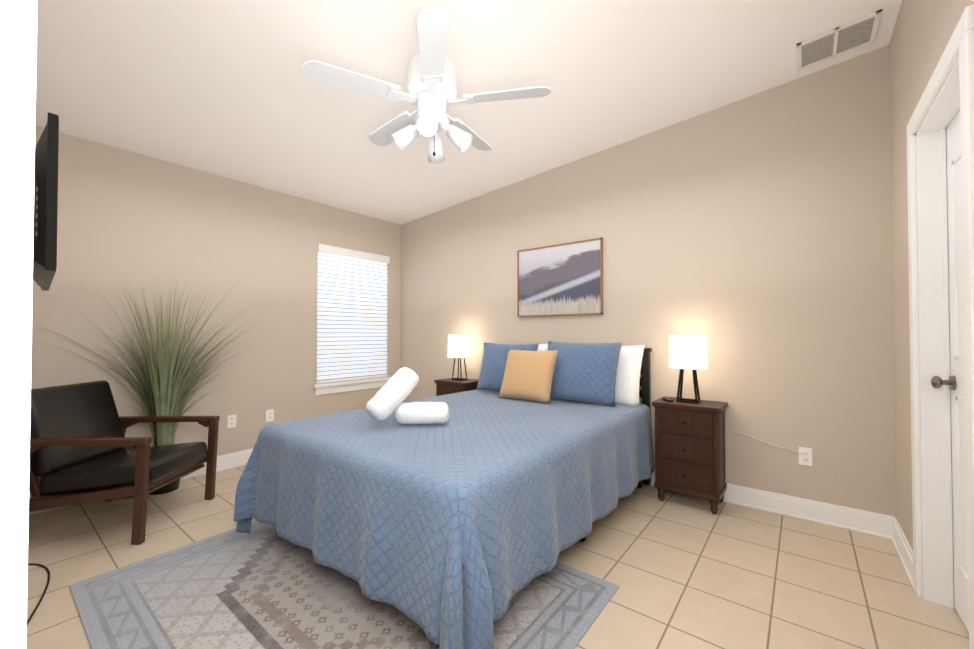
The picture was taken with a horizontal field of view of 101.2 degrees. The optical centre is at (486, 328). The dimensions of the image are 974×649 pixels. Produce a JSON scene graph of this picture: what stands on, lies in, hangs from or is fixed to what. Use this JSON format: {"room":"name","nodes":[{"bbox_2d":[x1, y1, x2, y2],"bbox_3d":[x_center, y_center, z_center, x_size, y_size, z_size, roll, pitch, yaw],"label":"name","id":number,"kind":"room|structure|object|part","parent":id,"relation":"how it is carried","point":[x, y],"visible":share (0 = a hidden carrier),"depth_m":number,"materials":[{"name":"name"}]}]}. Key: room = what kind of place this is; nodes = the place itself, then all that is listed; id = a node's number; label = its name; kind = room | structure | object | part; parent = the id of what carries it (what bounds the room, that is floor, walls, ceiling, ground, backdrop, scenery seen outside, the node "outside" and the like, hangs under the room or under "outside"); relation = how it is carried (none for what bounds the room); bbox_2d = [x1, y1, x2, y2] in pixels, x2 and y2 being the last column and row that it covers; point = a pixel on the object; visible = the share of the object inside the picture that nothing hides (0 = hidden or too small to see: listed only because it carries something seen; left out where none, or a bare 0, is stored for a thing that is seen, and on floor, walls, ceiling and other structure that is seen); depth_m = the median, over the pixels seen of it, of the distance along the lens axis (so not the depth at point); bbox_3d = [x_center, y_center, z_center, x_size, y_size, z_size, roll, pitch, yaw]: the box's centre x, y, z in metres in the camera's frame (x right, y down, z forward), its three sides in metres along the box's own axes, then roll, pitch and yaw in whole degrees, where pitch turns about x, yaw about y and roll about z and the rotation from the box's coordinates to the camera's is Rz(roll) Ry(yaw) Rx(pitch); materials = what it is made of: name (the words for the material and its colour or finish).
{"room":"bedroom","nodes":[
{"label":"bedroom","id":0,"kind":"room"},
{"bbox_2d":[29,126,400,494],"bbox_3d":[-2.263,-0.059,3.847,0.150,2.650,3.499,-1,-1,38],"label":"wall","id":1,"kind":"structure","parent":0,"point":[131,221],"depth_m":3.46,"materials":[{"name":"paint"}]},
{"bbox_2d":[29,449,252,515],"bbox_3d":[-2.149,1.199,3.834,0.022,0.133,3.349,-1,-1,38],"label":"baseboard","id":2,"kind":"structure","parent":1,"relation":"attached to","point":[232,460],"depth_m":3.58,"materials":[{"name":"white paint"}]},
{"bbox_2d":[227,414,235,427],"bbox_3d":[-2.318,0.843,3.635,0.009,0.114,0.070,-1,-1,38],"label":"electrical outlet","id":3,"kind":"object","parent":1,"relation":"attached to","point":[231,423],"visible":1,"depth_m":3.63,"materials":[{"name":"white plastic"}]},
{"bbox_2d":[266,409,273,421],"bbox_3d":[-2.113,0.847,3.894,0.009,0.114,0.070,-1,-1,38],"label":"electrical outlet","id":4,"kind":"object","parent":1,"relation":"attached to","point":[269,415],"visible":1,"depth_m":3.89,"materials":[{"name":"white plastic"}]},
{"bbox_2d":[313,377,390,394],"bbox_3d":[-1.551,0.660,4.670,0.135,0.115,1.030,-1,-1,38],"label":"window sill","id":5,"kind":"structure","parent":1,"relation":"attached to","point":[342,386],"depth_m":4.56,"materials":[{"name":"white wood"}]},
{"bbox_2d":[317,252,387,383],"bbox_3d":[-1.577,-0.152,4.702,0.098,1.520,0.950,-1,-1,38],"label":"window blind","id":6,"kind":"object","parent":1,"relation":"in","point":[352,307],"depth_m":4.64,"materials":[{"name":"white plastic"}]},
{"bbox_3d":[-1.611,-0.151,4.730,0.010,1.520,0.950,-1,-1,38],"label":"glass","id":7,"kind":"part","parent":6,"relation":"part of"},
{"bbox_2d":[317,244,389,383],"bbox_3d":[-1.540,-0.157,4.673,0.062,1.506,0.942,-1,-1,38],"label":"blind valance","id":8,"kind":"object","parent":6,"relation":"attached to","point":[323,248],"visible":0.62,"depth_m":4.62,"materials":[{"name":"white plastic"}]},
{"bbox_2d":[35,0,901,224],"bbox_3d":[-0.390,-1.604,2.485,4.806,0.461,3.649,-1,-1,38],"label":"ceiling","id":9,"kind":"structure","parent":0,"point":[227,89],"depth_m":2.46,"materials":[{"name":"paint"}]},
{"bbox_2d":[303,7,550,163],"bbox_3d":[-0.292,-1.226,2.092,1.139,0.737,1.147,-1,-1,38],"label":"ceiling fan","id":10,"kind":"object","parent":9,"relation":"hanging from","point":[431,94],"visible":1,"depth_m":1.96,"materials":[{"name":"white metal"}]},
{"bbox_3d":[-0.281,-1.315,2.058,0.260,0.560,0.260,-1,-1,38],"label":"motor","id":11,"kind":"part","parent":10,"relation":"part of","materials":[{"name":"white metal"}]},
{"bbox_2d":[797,9,881,71],"bbox_3d":[2.055,-1.681,2.359,0.360,0.010,0.300,-6,-4,38],"label":"ceiling vent","id":12,"kind":"object","parent":9,"relation":"in","point":[859,33],"visible":0.98,"depth_m":2.35,"materials":[{"name":"white metal"}]},
{"bbox_2d":[27,465,968,648],"bbox_3d":[-0.762,1.299,1.972,4.806,0.120,4.849,-1,-1,38],"label":"floor","id":13,"kind":"structure","parent":0,"point":[682,571],"depth_m":2.05,"materials":[{"name":"tile"}]},
{"bbox_2d":[27,563,49,624],"bbox_3d":[-2.024,0.535,1.752,1.058,1.399,0.210,-1,-1,38],"label":"cord","id":14,"kind":"object","parent":13,"relation":"on","point":[42,596],"visible":0.58,"depth_m":1.89,"materials":[{"name":"black plastic"}]},
{"bbox_2d":[29,380,219,544],"bbox_3d":[-2.413,0.809,2.623,0.870,0.885,0.681,0,-1,-2],"label":"armchair","id":15,"kind":"object","parent":13,"relation":"on","point":[83,449],"visible":0.9,"depth_m":2.44,"materials":[{"name":"black leather"}]},
{"bbox_2d":[34,279,299,494],"bbox_3d":[-2.148,0.412,2.921,1.153,1.678,1.877,-1,-1,38],"label":"grass plant","id":16,"kind":"object","parent":13,"relation":"on","point":[167,390],"visible":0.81,"depth_m":3.08,"materials":[{"name":"plant"}]},
{"bbox_3d":[-2.513,1.111,3.110,0.262,0.287,0.262,-1,-1,38],"label":"plant pot","id":17,"kind":"part","parent":16,"relation":"part of","materials":[{"name":"plastic"}]},
{"bbox_2d":[69,521,618,648],"bbox_3d":[-0.684,1.234,1.915,2.070,0.008,1.630,-1,-1,38],"label":"rug","id":18,"kind":"object","parent":13,"relation":"on","point":[262,586],"visible":0.62,"depth_m":1.77,"materials":[{"name":"grey fabric"}]},
{"bbox_2d":[234,341,653,648],"bbox_3d":[-0.071,0.669,2.759,1.896,1.137,2.438,-1,-1,38],"label":"bed","id":19,"kind":"object","parent":13,"relation":"on","point":[459,520],"visible":1,"depth_m":1.97,"materials":[{"name":"blue fabric"}]},
{"bbox_2d":[366,367,418,420],"bbox_3d":[-0.562,0.391,2.403,0.195,0.306,0.328,-1,-1,38],"label":"towel","id":20,"kind":"object","parent":19,"relation":"on","point":[389,399],"depth_m":2.36,"materials":[{"name":"white fabric"}]},
{"bbox_2d":[395,402,449,424],"bbox_3d":[-0.392,0.511,2.423,0.310,0.137,0.269,-1,-1,38],"label":"towel","id":21,"kind":"object","parent":19,"relation":"on","point":[413,413],"depth_m":2.37,"materials":[{"name":"white fabric"}]},
{"bbox_2d":[489,342,547,350],"bbox_3d":[0.268,0.381,3.842,0.720,0.500,0.170,-1,-15,38],"label":"pillow","id":22,"kind":"object","parent":19,"relation":"on","point":[541,347],"depth_m":3.68,"materials":[{"name":"fabric"}]},
{"bbox_3d":[-0.004,1.095,2.842,1.544,0.288,2.092,-1,-1,38],"label":"frame","id":23,"kind":"part","parent":19,"relation":"part of","materials":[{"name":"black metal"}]},
{"bbox_2d":[615,345,644,406],"bbox_3d":[0.927,0.373,3.322,0.720,0.500,0.170,-1,-15,41],"label":"pillow","id":24,"kind":"object","parent":19,"relation":"on","point":[631,357],"depth_m":3.11,"materials":[{"name":"white fabric"}]},
{"bbox_3d":[0.664,0.708,3.693,1.640,1.088,0.060,-1,-1,38],"label":"headboard","id":25,"kind":"part","parent":19,"relation":"part of","materials":[{"name":"black wood"}]},
{"bbox_2d":[434,377,478,395],"bbox_3d":[-0.302,0.912,4.282,0.440,0.719,0.347,-1,-1,38],"label":"nightstand","id":26,"kind":"object","parent":13,"relation":"on","point":[447,386],"visible":0.23,"depth_m":4.17,"materials":[{"name":"brown wood"}]},
{"bbox_2d":[448,335,470,380],"bbox_3d":[-0.295,0.309,4.308,0.255,0.484,0.255,-1,-1,38],"label":"lamp","id":27,"kind":"object","parent":26,"relation":"on","point":[459,346],"visible":1,"depth_m":4.21,"materials":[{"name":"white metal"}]},
{"bbox_3d":[-0.295,0.187,4.309,0.255,0.240,0.255,-1,-1,38],"label":"lamp shade","id":28,"kind":"part","parent":27,"relation":"part of","materials":[{"name":"white fabric"}]},
{"bbox_2d":[651,396,727,514],"bbox_3d":[1.463,0.891,2.888,0.440,0.719,0.347,-1,-1,38],"label":"nightstand","id":29,"kind":"object","parent":13,"relation":"on","point":[690,449],"visible":1,"depth_m":2.77,"materials":[{"name":"brown wood"}]},
{"bbox_2d":[663,398,673,401],"bbox_3d":[1.337,0.525,2.951,0.040,0.014,0.110,0,-1,3],"label":"remote","id":30,"kind":"object","parent":29,"relation":"on","point":[668,399],"visible":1,"depth_m":2.92,"materials":[{"name":"plastic"}]},
{"bbox_2d":[669,335,707,402],"bbox_3d":[1.466,0.289,2.916,0.255,0.484,0.255,-1,-1,38],"label":"lamp","id":31,"kind":"object","parent":29,"relation":"on","point":[687,351],"visible":0.98,"depth_m":2.83,"materials":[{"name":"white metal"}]},
{"bbox_3d":[1.466,0.167,2.918,0.255,0.240,0.255,-1,-1,38],"label":"lamp shade","id":32,"kind":"part","parent":31,"relation":"part of","materials":[{"name":"white fabric"}]},
{"bbox_2d":[400,45,895,516],"bbox_3d":[0.695,-0.225,3.838,4.806,2.981,0.150,-1,-1,38],"label":"wall","id":33,"kind":"structure","parent":0,"point":[750,237],"depth_m":2.85,"materials":[{"name":"paint"}]},
{"bbox_2d":[517,238,602,316],"bbox_3d":[0.659,-0.453,3.751,0.878,0.665,0.032,-1,-1,38],"label":"picture","id":34,"kind":"object","parent":33,"relation":"attached to","point":[565,279],"visible":0.92,"depth_m":3.72,"materials":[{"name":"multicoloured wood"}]},
{"bbox_2d":[641,469,893,538],"bbox_3d":[0.641,1.198,3.750,4.506,0.133,0.022,-1,-1,38],"label":"baseboard","id":35,"kind":"structure","parent":33,"relation":"attached to","point":[865,522],"depth_m":2.59,"materials":[{"name":"white wood"}]},
{"bbox_2d":[799,447,811,465],"bbox_3d":[2.087,0.838,2.621,0.070,0.114,0.009,-1,-1,38],"label":"electrical outlet","id":36,"kind":"object","parent":33,"relation":"attached to","point":[805,458],"visible":1,"depth_m":2.62,"materials":[{"name":"white plastic"}]},
{"bbox_2d":[730,430,803,453],"bbox_3d":[1.913,0.777,2.753,0.427,0.100,0.015,-1,-1,38],"label":"lamp cord","id":37,"kind":"object","parent":36,"relation":"attached to","point":[766,442],"visible":1,"depth_m":2.75,"materials":[{"name":"white plastic"}]},
{"bbox_2d":[889,0,973,549],"bbox_3d":[1.390,-0.266,0.963,0.150,2.980,3.499,-1,-1,38],"label":"wall","id":38,"kind":"structure","parent":0,"point":[923,31],"depth_m":2.09,"materials":[{"name":"paint"}]},
{"bbox_2d":[892,517,913,587],"bbox_3d":[2.225,1.175,2.138,0.022,0.133,0.589,-1,-1,38],"label":"baseboard","id":39,"kind":"structure","parent":38,"relation":"attached to","point":[902,546],"depth_m":2.11,"materials":[{"name":"white wood"}]},
{"bbox_2d":[907,5,973,648],"bbox_3d":[1.817,0.122,1.514,0.170,2.219,0.898,-1,-1,38],"label":"door frame","id":40,"kind":"structure","parent":38,"relation":"attached to","point":[935,403],"depth_m":1.80,"materials":[{"name":"white wood"}]},
{"bbox_2d":[946,110,968,631],"bbox_3d":[1.848,0.161,1.489,0.041,2.117,0.718,-1,-1,38],"label":"door","id":41,"kind":"structure","parent":38,"relation":"in","point":[957,371],"depth_m":1.68,"materials":[{"name":"white wood"}]},
{"bbox_2d":[931,376,956,389],"bbox_3d":[1.991,0.235,1.749,0.069,0.064,0.064,-1,-1,38],"label":"door knob","id":42,"kind":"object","parent":41,"relation":"attached to","point":[939,382],"depth_m":1.74,"materials":[{"name":"silver metal"}]},
{"bbox_3d":[-1.474,-0.259,1.092,4.506,2.970,0.150,-1,-1,38],"label":"wall","id":43,"kind":"structure","parent":0,"visible":0},
{"bbox_2d":[0,0,36,648],"bbox_3d":[-0.100,0.095,0.009,1.070,2.230,0.162,-1,-1,38],"label":"trim","id":44,"kind":"structure","parent":43,"relation":"attached to","point":[18,32],"depth_m":0.34,"materials":[{"name":"white paint"}]},
{"bbox_2d":[33,112,58,290],"bbox_3d":[-1.960,-0.466,1.677,0.970,0.590,0.192,-1,-1,41],"label":"tv","id":45,"kind":"object","parent":43,"relation":"attached to","point":[45,211],"visible":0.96,"depth_m":1.43,"materials":[{"name":"plastic"}]}
]}

